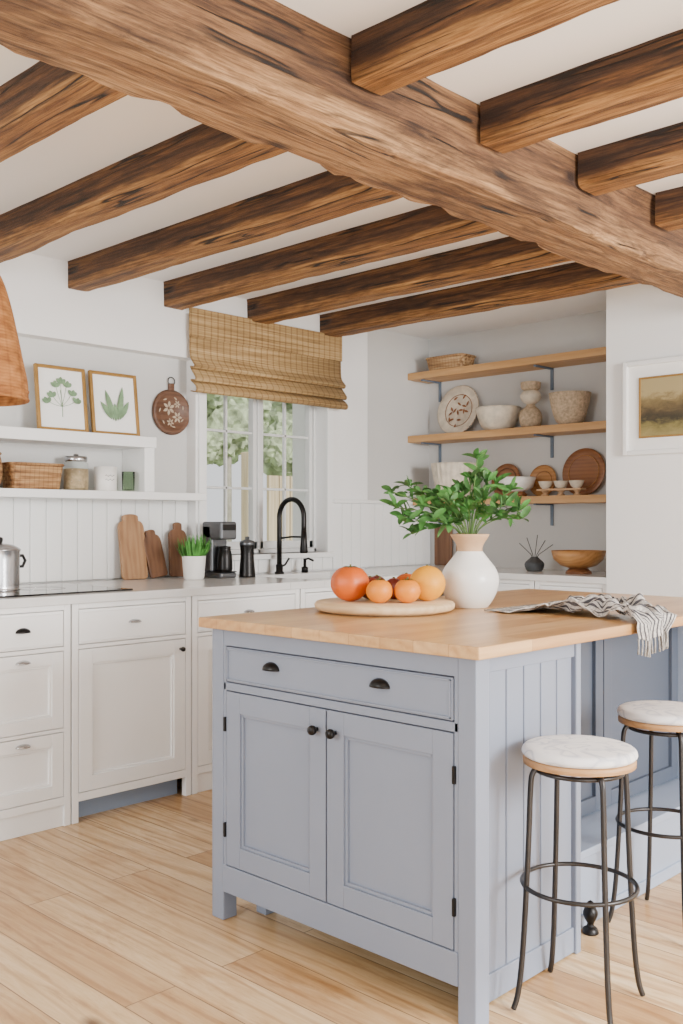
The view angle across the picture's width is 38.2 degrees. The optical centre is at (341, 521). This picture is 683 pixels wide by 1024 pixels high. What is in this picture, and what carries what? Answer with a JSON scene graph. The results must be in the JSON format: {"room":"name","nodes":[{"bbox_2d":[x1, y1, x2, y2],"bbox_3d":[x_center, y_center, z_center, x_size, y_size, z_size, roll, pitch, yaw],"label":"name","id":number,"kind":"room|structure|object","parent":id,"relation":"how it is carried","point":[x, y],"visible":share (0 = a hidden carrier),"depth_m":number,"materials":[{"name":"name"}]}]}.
{"room":"kitchen","nodes":[
{"label":"kitchen","id":0,"kind":"room"},
{"bbox_2d":[0,336,186,583],"bbox_3d":[-2.197,0.168,4.117,0.220,2.090,3.670,0,0,44],"label":"wall","id":1,"kind":"structure","parent":0,"point":[152,373],"depth_m":5.01,"materials":[{"name":"grey paint"}]},
{"bbox_2d":[0,498,187,582],"bbox_3d":[-1.661,0.083,4.501,0.017,0.410,2.368,0,0,44],"label":"wall paneling","id":2,"kind":"structure","parent":1,"relation":"attached to","point":[58,539],"depth_m":4.85,"materials":[{"name":"white paint"}]},
{"bbox_2d":[0,426,205,500],"bbox_3d":[-1.597,-0.270,4.427,0.209,0.315,2.350,0,0,44],"label":"wall shelf","id":3,"kind":"object","parent":1,"relation":"attached to","point":[137,451],"visible":1,"depth_m":4.77,"materials":[{"name":"white paint"}]},
{"bbox_2d":[0,452,2,483],"bbox_3d":[-1.612,-0.250,4.406,0.180,0.202,0.180,0,0,44],"label":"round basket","id":4,"kind":"object","parent":3,"relation":"on","point":[1,466],"visible":1,"depth_m":4.41,"materials":[{"name":"wicker"}]},
{"bbox_2d":[2,462,63,489],"bbox_3d":[-1.445,-0.212,4.593,0.164,0.122,0.284,0,0,44],"label":"basket","id":5,"kind":"object","parent":3,"relation":"on","point":[22,475],"visible":0.92,"depth_m":4.52,"materials":[{"name":"wicker"}]},
{"bbox_2d":[33,363,88,431],"bbox_3d":[-1.331,-0.585,4.681,0.057,0.314,0.265,0,0,44],"label":"framed print","id":6,"kind":"object","parent":3,"relation":"on","point":[60,391],"visible":0.88,"depth_m":4.68,"materials":[{"name":"paper"},{"name":"wood"}]},
{"bbox_2d":[63,454,88,489],"bbox_3d":[-1.282,-0.240,4.755,0.118,0.179,0.118,0,0,44],"label":"storage jar","id":7,"kind":"object","parent":3,"relation":"on","point":[75,469],"visible":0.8,"depth_m":4.71,"materials":[{"name":"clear glass"}]},
{"bbox_2d":[94,466,116,490],"bbox_3d":[-1.160,-0.211,4.859,0.114,0.120,0.120,0,0,33],"label":"canister","id":8,"kind":"object","parent":3,"relation":"on","point":[105,477],"visible":0.85,"depth_m":4.81,"materials":[{"name":"white ceramic"}]},
{"bbox_2d":[88,370,139,435],"bbox_3d":[-1.128,-0.585,4.891,0.057,0.314,0.270,0,0,44],"label":"framed print","id":9,"kind":"object","parent":3,"relation":"on","point":[113,398],"visible":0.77,"depth_m":4.89,"materials":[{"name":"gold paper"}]},
{"bbox_2d":[122,472,134,490],"bbox_3d":[-1.069,-0.201,4.939,0.066,0.100,0.066,0,0,44],"label":"drinking glass","id":10,"kind":"object","parent":3,"relation":"on","point":[128,478],"visible":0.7,"depth_m":4.91,"materials":[{"name":"green glass"}]},
{"bbox_2d":[152,377,188,434],"bbox_3d":[-0.911,-0.621,5.273,0.018,0.312,0.244,0,0,44],"label":"board","id":11,"kind":"object","parent":1,"relation":"hanging from","point":[170,409],"visible":1,"depth_m":5.26,"materials":[{"name":"brown wood"}]},
{"bbox_2d":[159,397,183,427],"bbox_3d":[-0.909,-0.588,5.266,0.003,0.164,0.161,0,0,44],"label":"flower","id":12,"kind":"object","parent":11,"relation":"on","point":[171,409],"depth_m":5.27,"materials":[{"name":"paint"}]},
{"bbox_2d":[0,253,428,574],"bbox_3d":[-1.463,-0.022,4.819,0.300,2.470,5.700,0,0,44],"label":"wall","id":13,"kind":"structure","parent":0,"point":[131,316],"depth_m":6.03,"materials":[{"name":"white paint"}]},
{"bbox_2d":[207,394,315,553],"bbox_3d":[-0.502,-0.452,5.767,0.065,1.270,0.930,0,0,44],"label":"window","id":14,"kind":"structure","parent":13,"relation":"in","point":[261,454],"depth_m":5.77,"materials":[{"name":"glass"}]},
{"bbox_2d":[198,392,332,551],"bbox_3d":[-0.412,-0.467,5.681,0.015,1.300,1.030,0,0,44],"label":"trim","id":15,"kind":"structure","parent":13,"relation":"attached to","point":[202,397],"depth_m":5.34,"materials":[{"name":"white paint"}]},
{"bbox_2d":[186,307,347,409],"bbox_3d":[-0.395,-0.915,5.639,0.096,0.455,1.165,0,0,44],"label":"blind","id":16,"kind":"object","parent":13,"relation":"attached to","point":[231,355],"visible":0.98,"depth_m":5.58,"materials":[{"name":"brown wicker"}]},
{"bbox_2d":[232,557,331,573],"bbox_3d":[-0.420,0.250,5.672,0.017,0.075,1.033,0,0,44],"label":"trim","id":17,"kind":"structure","parent":13,"relation":"attached to","point":[294,564],"depth_m":5.79,"materials":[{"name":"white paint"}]},
{"bbox_2d":[232,552,335,560],"bbox_3d":[-0.439,0.198,5.707,0.160,0.030,1.000,0,0,44],"label":"trim","id":18,"kind":"structure","parent":13,"relation":"attached to","point":[287,555],"depth_m":5.75,"materials":[{"name":"white paint"}]},
{"bbox_2d":[332,503,368,568],"bbox_3d":[0.057,0.085,6.166,0.017,0.405,0.330,0,0,44],"label":"wall panel","id":19,"kind":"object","parent":13,"relation":"attached to","point":[350,520],"depth_m":6.15,"materials":[{"name":"white paint"}]},
{"bbox_2d":[332,499,412,504],"bbox_3d":[0.281,-0.128,6.405,0.065,0.022,0.995,0,0,44],"label":"trim","id":20,"kind":"structure","parent":13,"relation":"attached to","point":[333,500],"depth_m":6.20,"materials":[{"name":"white paint"}]},
{"bbox_2d":[369,504,429,566],"bbox_3d":[0.381,0.085,6.545,0.017,0.405,0.654,0,0,44],"label":"wall panel","id":21,"kind":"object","parent":13,"relation":"attached to","point":[387,545],"depth_m":6.49,"materials":[{"name":"white paint"}]},
{"bbox_2d":[0,778,682,1023],"bbox_3d":[0.531,1.263,1.990,7.200,0.100,7.600,0,0,44],"label":"floor","id":22,"kind":"structure","parent":0,"point":[106,917],"depth_m":2.74,"materials":[{"name":"brown wood"}]},
{"bbox_2d":[0,604,69,840],"bbox_3d":[-1.638,0.770,3.844,0.704,0.885,0.913,0,0,44],"label":"base cabinet","id":23,"kind":"object","parent":22,"relation":"on","point":[34,641],"visible":0.97,"depth_m":3.84,"materials":[{"name":"white paint"}]},
{"bbox_2d":[0,565,605,608],"bbox_3d":[-0.316,0.310,4.648,1.709,0.035,4.348,0,0,44],"label":"countertop","id":24,"kind":"structure","parent":23,"relation":"on","point":[160,587],"depth_m":4.72,"materials":[{"name":"stone"}]},
{"bbox_2d":[0,583,132,597],"bbox_3d":[-1.464,0.289,4.034,0.550,0.008,1.070,0,0,44],"label":"cooktop","id":25,"kind":"object","parent":24,"relation":"in","point":[60,588],"visible":0.89,"depth_m":4.17,"materials":[{"name":"ceramic"}]},
{"bbox_2d":[0,537,26,590],"bbox_3d":[-1.448,0.174,4.158,0.190,0.225,0.182,0,0,-2],"label":"cooking pot","id":26,"kind":"object","parent":25,"relation":"on","point":[10,555],"visible":1,"depth_m":4.11,"materials":[{"name":"metal"}]},
{"bbox_2d":[117,514,147,579],"bbox_3d":[-1.068,0.126,5.028,0.067,0.333,0.150,0,0,44],"label":"cutting board","id":27,"kind":"object","parent":24,"relation":"on","point":[133,561],"visible":1,"depth_m":5.02,"materials":[{"name":"brown wood"}]},
{"bbox_2d":[144,530,167,577],"bbox_3d":[-0.970,0.165,5.116,0.059,0.252,0.132,0,0,44],"label":"cutting board","id":28,"kind":"object","parent":24,"relation":"on","point":[156,564],"visible":1,"depth_m":5.10,"materials":[{"name":"brown wood"}]},
{"bbox_2d":[168,522,185,576],"bbox_3d":[-0.870,0.146,5.222,0.052,0.291,0.121,0,0,44],"label":"cutting board","id":29,"kind":"object","parent":24,"relation":"on","point":[175,559],"visible":0.89,"depth_m":5.20,"materials":[{"name":"brown wood"}]},
{"bbox_2d":[175,534,213,579],"bbox_3d":[-0.754,0.173,5.028,0.200,0.239,0.192,0,0,44],"label":"potted herb","id":30,"kind":"object","parent":24,"relation":"on","point":[193,555],"visible":1,"depth_m":4.98,"materials":[{"name":"white ceramic"}]},
{"bbox_2d":[182,556,205,579],"bbox_3d":[-0.752,0.233,5.022,0.124,0.120,0.124,0,0,44],"label":"pot","id":31,"kind":"object","parent":30,"relation":"attached to","point":[193,566],"depth_m":4.97,"materials":[{"name":"white ceramic"}]},
{"bbox_2d":[203,522,236,578],"bbox_3d":[-0.640,0.145,5.178,0.165,0.295,0.110,0,0,44],"label":"coffee machine","id":32,"kind":"object","parent":24,"relation":"on","point":[218,563],"visible":0.97,"depth_m":5.13,"materials":[{"name":"black metal"}]},
{"bbox_2d":[213,571,236,572],"bbox_3d":[-0.610,0.260,5.149,0.080,0.006,0.100,0,0,44],"label":"drip tray","id":33,"kind":"object","parent":32,"relation":"on","point":[213,571],"depth_m":5.12,"materials":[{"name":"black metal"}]},
{"bbox_2d":[239,536,255,577],"bbox_3d":[-0.502,0.185,5.239,0.092,0.217,0.092,0,0,44],"label":"coffee grinder","id":34,"kind":"object","parent":24,"relation":"on","point":[247,565],"visible":1,"depth_m":5.21,"materials":[{"name":"black metal"}]},
{"bbox_2d":[274,497,307,573],"bbox_3d":[-0.264,0.075,5.532,0.251,0.434,0.107,0,0,44],"label":"kitchen faucet","id":35,"kind":"object","parent":24,"relation":"on","point":[303,543],"visible":1,"depth_m":5.54,"materials":[{"name":"black metal"}]},
{"bbox_2d":[301,557,313,572],"bbox_3d":[-0.195,0.249,5.707,0.092,0.088,0.040,0,0,44],"label":"soap dispenser","id":36,"kind":"object","parent":24,"relation":"on","point":[304,569],"visible":1,"depth_m":5.71,"materials":[{"name":"black metal"}]},
{"bbox_2d":[434,527,451,564],"bbox_3d":[0.690,0.158,6.675,0.150,0.270,0.018,0,0,44],"label":"cutting board","id":37,"kind":"object","parent":24,"relation":"on","point":[442,544],"visible":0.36,"depth_m":6.67,"materials":[{"name":"brown wood"}]},
{"bbox_2d":[519,535,552,570],"bbox_3d":[1.153,0.185,5.861,0.117,0.218,0.199,0,0,-24],"label":"vase","id":38,"kind":"object","parent":24,"relation":"on","point":[533,563],"visible":0.98,"depth_m":5.83,"materials":[{"name":"black ceramic"}]},
{"bbox_2d":[551,550,605,573],"bbox_3d":[1.352,0.228,5.618,0.310,0.130,0.310,0,0,44],"label":"footed bowl","id":39,"kind":"object","parent":24,"relation":"on","point":[577,561],"visible":0.99,"depth_m":5.52,"materials":[{"name":"brown wood"}]},
{"bbox_2d":[70,596,190,823],"bbox_3d":[-1.107,0.770,4.388,0.710,0.885,0.593,0,0,44],"label":"base cabinet","id":40,"kind":"object","parent":22,"relation":"on","point":[130,660],"visible":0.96,"depth_m":4.15,"materials":[{"name":"white paint"}]},
{"bbox_2d":[191,589,299,793],"bbox_3d":[-0.668,0.770,4.843,0.710,0.885,0.658,0,0,44],"label":"base cabinet","id":41,"kind":"object","parent":22,"relation":"on","point":[248,602],"visible":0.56,"depth_m":4.43,"materials":[{"name":"white paint"}]},
{"bbox_2d":[300,587,336,607],"bbox_3d":[-0.142,0.770,5.388,0.710,0.885,0.843,0,0,44],"label":"base cabinet","id":42,"kind":"object","parent":22,"relation":"on","point":[307,600],"visible":0.02,"depth_m":4.92,"materials":[{"name":"white paint"}]},
{"bbox_2d":[199,589,682,1023],"bbox_3d":[0.570,0.753,3.318,1.060,0.920,1.815,0,0,44],"label":"kitchen island","id":43,"kind":"object","parent":22,"relation":"on","point":[370,775],"visible":0.93,"depth_m":2.66,"materials":[{"name":"blue paint"}]},
{"bbox_2d":[199,589,682,659],"bbox_3d":[0.570,0.308,3.318,1.060,0.031,1.815,0,0,44],"label":"island countertop","id":44,"kind":"structure","parent":43,"relation":"on","point":[473,634],"depth_m":2.79,"materials":[{"name":"brown wood"}]},
{"bbox_2d":[314,597,454,615],"bbox_3d":[0.141,0.277,3.241,0.462,0.032,0.462,0,0,44],"label":"serving board","id":45,"kind":"object","parent":44,"relation":"on","point":[362,606],"visible":0.89,"depth_m":3.08,"materials":[{"name":"brown wood"}]},
{"bbox_2d":[330,564,368,600],"bbox_3d":[0.028,0.200,3.241,0.129,0.122,0.128,0,0,44],"label":"persimmon","id":46,"kind":"object","parent":45,"relation":"on","point":[348,583],"visible":0.98,"depth_m":3.19,"materials":[{"name":"orange food"}]},
{"bbox_2d":[363,576,376,599],"bbox_3d":[0.096,0.221,3.312,0.076,0.080,0.076,0,0,44],"label":"plum","id":47,"kind":"object","parent":45,"relation":"on","point":[369,577],"visible":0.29,"depth_m":3.29,"materials":[{"name":"red food"}]},
{"bbox_2d":[366,577,392,602],"bbox_3d":[0.121,0.218,3.162,0.086,0.085,0.086,0,0,44],"label":"persimmon","id":48,"kind":"object","parent":45,"relation":"on","point":[380,590],"visible":1,"depth_m":3.13,"materials":[{"name":"orange food"}]},
{"bbox_2d":[387,577,399,598],"bbox_3d":[0.176,0.223,3.324,0.072,0.076,0.072,0,0,44],"label":"plum","id":49,"kind":"object","parent":45,"relation":"on","point":[393,580],"visible":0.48,"depth_m":3.30,"materials":[{"name":"red food"}]},
{"bbox_2d":[397,572,411,579],"bbox_3d":[0.223,0.217,3.386,0.090,0.088,0.090,0,0,44],"label":"tangerine","id":50,"kind":"object","parent":45,"relation":"on","point":[402,576],"visible":0.27,"depth_m":3.37,"materials":[{"name":"orange food"}]},
{"bbox_2d":[394,577,420,602],"bbox_3d":[0.211,0.218,3.167,0.086,0.085,0.086,0,0,44],"label":"persimmon","id":51,"kind":"object","parent":45,"relation":"on","point":[405,591],"visible":1,"depth_m":3.14,"materials":[{"name":"orange food"}]},
{"bbox_2d":[410,565,445,600],"bbox_3d":[0.283,0.200,3.253,0.120,0.120,0.120,0,0,44],"label":"orange","id":52,"kind":"object","parent":45,"relation":"on","point":[431,581],"visible":0.84,"depth_m":3.21,"materials":[{"name":"orange food"}]},
{"bbox_2d":[442,534,498,608],"bbox_3d":[0.440,0.167,3.380,0.198,0.252,0.198,0,0,44],"label":"vase","id":53,"kind":"object","parent":44,"relation":"on","point":[471,579],"visible":0.98,"depth_m":3.31,"materials":[{"name":"white ceramic"}]},
{"bbox_2d":[379,448,530,538],"bbox_3d":[0.390,-0.048,3.366,0.528,0.402,0.292,0,0,4],"label":"leafy branches","id":54,"kind":"object","parent":53,"relation":"in","point":[441,510],"visible":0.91,"depth_m":3.37,"materials":[{"name":"green plant"}]},
{"bbox_2d":[484,593,676,656],"bbox_3d":[0.780,0.304,3.128,0.585,0.172,0.367,0,0,44],"label":"striped cloth","id":55,"kind":"object","parent":44,"relation":"on","point":[653,621],"visible":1,"depth_m":2.96,"materials":[{"name":"white fabric"}]},
{"bbox_2d":[497,579,534,590],"bbox_3d":[1.103,0.770,5.864,0.438,0.885,0.590,0,0,44],"label":"base cabinet","id":56,"kind":"object","parent":22,"relation":"on","point":[504,584],"visible":0.06,"depth_m":5.61,"materials":[{"name":"white paint"}]},
{"bbox_2d":[535,581,605,592],"bbox_3d":[1.427,0.770,5.552,0.448,0.885,0.590,0,0,44],"label":"base cabinet","id":57,"kind":"object","parent":22,"relation":"on","point":[547,585],"visible":0.12,"depth_m":5.36,"materials":[{"name":"white paint"}]},
{"bbox_2d":[511,735,644,1023],"bbox_3d":[0.597,0.883,2.475,0.293,0.651,0.293,0,0,37],"label":"bar stool","id":58,"kind":"object","parent":22,"relation":"on","point":[550,756],"visible":1,"depth_m":2.44,"materials":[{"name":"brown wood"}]},
{"bbox_2d":[522,735,637,768],"bbox_3d":[0.597,0.573,2.475,0.284,0.032,0.284,0,0,-12],"label":"cushion","id":59,"kind":"object","parent":58,"relation":"on","point":[550,751],"depth_m":2.41,"materials":[{"name":"fabric"}]},
{"bbox_2d":[582,900,598,935],"bbox_3d":[0.734,1.164,2.905,0.049,0.098,0.049,0,0,44],"label":"door stop","id":60,"kind":"object","parent":22,"relation":"on","point":[590,915],"visible":0.77,"depth_m":2.89,"materials":[{"name":"black metal"}]},
{"bbox_2d":[609,700,682,922],"bbox_3d":[0.979,0.883,2.975,0.294,0.651,0.294,0,0,36],"label":"bar stool","id":61,"kind":"object","parent":22,"relation":"on","point":[651,715],"visible":0.95,"depth_m":2.95,"materials":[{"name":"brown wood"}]},
{"bbox_2d":[617,700,682,725],"bbox_3d":[0.979,0.573,2.975,0.284,0.032,0.284,0,0,-1],"label":"cushion","id":62,"kind":"object","parent":61,"relation":"on","point":[646,712],"depth_m":2.92,"materials":[{"name":"fabric"}]},
{"bbox_2d":[0,0,682,338],"bbox_3d":[0.531,-1.317,1.990,7.200,0.120,7.600,0,0,44],"label":"ceiling","id":63,"kind":"structure","parent":0,"point":[127,126],"depth_m":3.32,"materials":[{"name":"paint"}]},
{"bbox_2d":[0,276,29,406],"bbox_3d":[-1.209,-0.826,3.197,0.375,0.862,0.375,0,0,25],"label":"pendant lamp","id":64,"kind":"object","parent":63,"relation":"hanging from","point":[14,391],"visible":1,"depth_m":3.15,"materials":[{"name":"wicker"}]},
{"bbox_2d":[0,61,126,162],"bbox_3d":[-1.264,-1.191,3.196,2.239,0.134,0.127,0,0,44],"label":"joist","id":65,"kind":"object","parent":63,"relation":"attached to","point":[44,99],"visible":0.61,"depth_m":2.72,"materials":[{"name":"brown wood"}]},
{"bbox_2d":[0,124,287,262],"bbox_3d":[-0.869,-1.190,3.606,2.239,0.135,0.129,0,0,44],"label":"joist","id":66,"kind":"object","parent":63,"relation":"attached to","point":[202,153],"visible":0.82,"depth_m":3.42,"materials":[{"name":"brown wood"}]},
{"bbox_2d":[68,171,402,291],"bbox_3d":[-0.473,-1.191,4.016,2.239,0.133,0.129,0,0,44],"label":"joist","id":67,"kind":"object","parent":63,"relation":"attached to","point":[324,196],"visible":0.87,"depth_m":3.92,"materials":[{"name":"brown wood"}]},
{"bbox_2d":[163,205,497,309],"bbox_3d":[-0.083,-1.192,4.419,2.239,0.132,0.126,0,0,44],"label":"joist","id":68,"kind":"object","parent":63,"relation":"attached to","point":[431,226],"visible":0.86,"depth_m":4.34,"materials":[{"name":"brown wood"}]},
{"bbox_2d":[0,0,682,297],"bbox_3d":[-0.136,-1.127,2.563,0.263,0.262,5.899,0,0,44],"label":"ceiling beam","id":69,"kind":"structure","parent":63,"relation":"attached to","point":[264,72],"depth_m":2.55,"materials":[{"name":"brown wood"}]},
{"bbox_2d":[247,236,571,323],"bbox_3d":[0.313,-1.191,4.829,2.239,0.133,0.128,0,0,44],"label":"joist","id":70,"kind":"object","parent":63,"relation":"attached to","point":[506,255],"visible":0.84,"depth_m":4.76,"materials":[{"name":"brown wood"}]},
{"bbox_2d":[320,262,639,336],"bbox_3d":[0.716,-1.190,5.246,2.239,0.135,0.128,0,0,44],"label":"joist","id":71,"kind":"object","parent":63,"relation":"attached to","point":[570,279],"visible":0.89,"depth_m":5.19,"materials":[{"name":"brown wood"}]},
{"bbox_2d":[351,0,618,95],"bbox_3d":[1.561,-1.195,1.148,4.150,0.124,0.133,0,0,44],"label":"joist","id":72,"kind":"object","parent":63,"relation":"attached to","point":[430,37],"visible":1,"depth_m":2.37,"materials":[{"name":"brown wood"}]},
{"bbox_2d":[480,29,682,153],"bbox_3d":[1.949,-1.195,1.550,4.150,0.125,0.131,0,0,44],"label":"joist","id":73,"kind":"object","parent":63,"relation":"attached to","point":[648,74],"visible":1,"depth_m":2.72,"materials":[{"name":"brown wood"}]},
{"bbox_2d":[578,122,682,195],"bbox_3d":[2.339,-1.197,1.954,4.150,0.121,0.131,0,0,44],"label":"joist","id":74,"kind":"object","parent":63,"relation":"attached to","point":[657,154],"visible":1,"depth_m":3.23,"materials":[{"name":"brown wood"}]},
{"bbox_2d":[655,186,682,230],"bbox_3d":[2.735,-1.195,2.365,4.150,0.124,0.133,0,0,44],"label":"joist","id":75,"kind":"object","parent":63,"relation":"attached to","point":[668,203],"visible":1,"depth_m":3.73,"materials":[{"name":"brown wood"}]},
{"bbox_2d":[429,310,605,595],"bbox_3d":[1.179,-0.022,6.368,1.950,2.470,0.200,0,0,44],"label":"wall","id":76,"kind":"structure","parent":0,"point":[581,526],"depth_m":6.20,"materials":[{"name":"grey paint"}]},
{"bbox_2d":[408,347,605,401],"bbox_3d":[1.126,-0.907,6.120,1.676,0.180,0.229,0,0,44],"label":"wall shelf","id":77,"kind":"object","parent":76,"relation":"attached to","point":[594,355],"visible":0.93,"depth_m":6.10,"materials":[{"name":"brown wood"}]},
{"bbox_2d":[426,353,475,370],"bbox_3d":[0.721,-1.043,6.505,0.324,0.092,0.194,0,0,44],"label":"basket","id":78,"kind":"object","parent":77,"relation":"on","point":[458,359],"visible":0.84,"depth_m":6.42,"materials":[{"name":"wicker"}]},
{"bbox_2d":[408,421,605,462],"bbox_3d":[1.126,-0.487,6.120,1.676,0.180,0.229,0,0,44],"label":"wall shelf","id":79,"kind":"object","parent":76,"relation":"attached to","point":[550,431],"visible":0.8,"depth_m":6.09,"materials":[{"name":"brown wood"}]},
{"bbox_2d":[437,385,478,432],"bbox_3d":[0.773,-0.744,6.545,0.340,0.333,0.075,0,0,44],"label":"plate","id":80,"kind":"object","parent":79,"relation":"on","point":[456,410],"visible":0.95,"depth_m":6.55,"materials":[{"name":"white ceramic"}]},
{"bbox_2d":[475,405,520,429],"bbox_3d":[0.997,-0.652,6.273,0.290,0.150,0.290,0,0,44],"label":"bowl","id":81,"kind":"object","parent":79,"relation":"on","point":[490,417],"visible":0.85,"depth_m":6.17,"materials":[{"name":"white ceramic"}]},
{"bbox_2d":[519,381,541,426],"bbox_3d":[1.167,-0.720,6.074,0.141,0.289,0.141,0,0,-8],"label":"vase","id":82,"kind":"object","parent":79,"relation":"on","point":[530,415],"visible":0.87,"depth_m":6.03,"materials":[{"name":"ceramic"}]},
{"bbox_2d":[549,391,590,423],"bbox_3d":[1.361,-0.672,5.872,0.250,0.190,0.250,0,0,44],"label":"bowl","id":83,"kind":"object","parent":79,"relation":"on","point":[567,407],"visible":0.91,"depth_m":5.79,"materials":[{"name":"ceramic"}]},
{"bbox_2d":[413,494,605,525],"bbox_3d":[1.142,-0.067,6.104,1.632,0.180,0.229,0,0,44],"label":"wall shelf","id":84,"kind":"object","parent":76,"relation":"attached to","point":[601,498],"visible":0.41,"depth_m":5.84,"materials":[{"name":"brown wood"}]},
{"bbox_2d":[431,462,475,496],"bbox_3d":[0.736,-0.270,6.434,0.305,0.225,0.305,0,0,44],"label":"bowl","id":85,"kind":"object","parent":84,"relation":"on","point":[443,473],"visible":0.48,"depth_m":6.31,"materials":[{"name":"white ceramic"}]},
{"bbox_2d":[491,464,519,494],"bbox_3d":[1.053,-0.266,6.302,0.220,0.217,0.049,0,0,44],"label":"plate","id":86,"kind":"object","parent":84,"relation":"on","point":[505,468],"visible":0.38,"depth_m":6.32,"materials":[{"name":"brown wood"}]},
{"bbox_2d":[499,476,535,495],"bbox_3d":[1.082,-0.217,6.087,0.236,0.120,0.236,0,0,44],"label":"stoneware bowl","id":87,"kind":"object","parent":84,"relation":"on","point":[525,482],"visible":0.62,"depth_m":6.00,"materials":[{"name":"white ceramic"}]},
{"bbox_2d":[530,465,556,495],"bbox_3d":[1.250,-0.256,6.117,0.200,0.198,0.044,0,0,44],"label":"plate","id":88,"kind":"object","parent":84,"relation":"on","point":[542,472],"visible":0.58,"depth_m":6.12,"materials":[{"name":"brown wood"}]},
{"bbox_2d":[536,488,585,495],"bbox_3d":[1.305,-0.178,5.857,0.300,0.042,0.070,0,0,44],"label":"wooden stand","id":89,"kind":"object","parent":84,"relation":"on","point":[560,490],"visible":0.93,"depth_m":5.84,"materials":[{"name":"wood"}]},
{"bbox_2d":[538,481,552,488],"bbox_3d":[1.230,-0.222,5.930,0.090,0.045,0.090,0,0,44],"label":"bowl","id":90,"kind":"object","parent":89,"relation":"on","point":[543,484],"visible":0.99,"depth_m":5.90,"materials":[{"name":"white ceramic"}]},
{"bbox_2d":[553,481,568,487],"bbox_3d":[1.305,-0.222,5.857,0.090,0.045,0.090,0,0,44],"label":"bowl","id":91,"kind":"object","parent":89,"relation":"on","point":[559,484],"visible":0.99,"depth_m":5.83,"materials":[{"name":"white ceramic"}]},
{"bbox_2d":[536,488,585,490],"bbox_3d":[1.305,-0.193,5.857,0.300,0.012,0.070,0,0,44],"label":"tray","id":92,"kind":"object","parent":89,"relation":"on","point":[555,489],"depth_m":5.83,"materials":[{"name":"wood"}]},
{"bbox_2d":[569,480,583,487],"bbox_3d":[1.381,-0.222,5.784,0.090,0.045,0.090,0,0,44],"label":"bowl","id":93,"kind":"object","parent":89,"relation":"on","point":[574,483],"visible":1,"depth_m":5.75,"materials":[{"name":"white ceramic"}]},
{"bbox_2d":[562,448,604,494],"bbox_3d":[1.454,-0.301,5.910,0.290,0.287,0.054,0,0,44],"label":"plate","id":94,"kind":"object","parent":84,"relation":"on","point":[586,464],"visible":0.8,"depth_m":5.91,"materials":[{"name":"brown wood"}]},
{"bbox_2d":[606,284,682,596],"bbox_3d":[3.543,-0.022,3.669,5.200,2.470,0.800,0,0,44],"label":"wall","id":95,"kind":"structure","parent":0,"point":[644,493],"depth_m":5.06,"materials":[{"name":"white paint"}]},
{"bbox_2d":[623,356,682,455],"bbox_3d":[1.709,-0.582,4.858,0.690,0.480,0.034,0,0,44],"label":"framed painting","id":96,"kind":"object","parent":95,"relation":"attached to","point":[652,388],"visible":1,"depth_m":4.98,"materials":[{"name":"white paint"}]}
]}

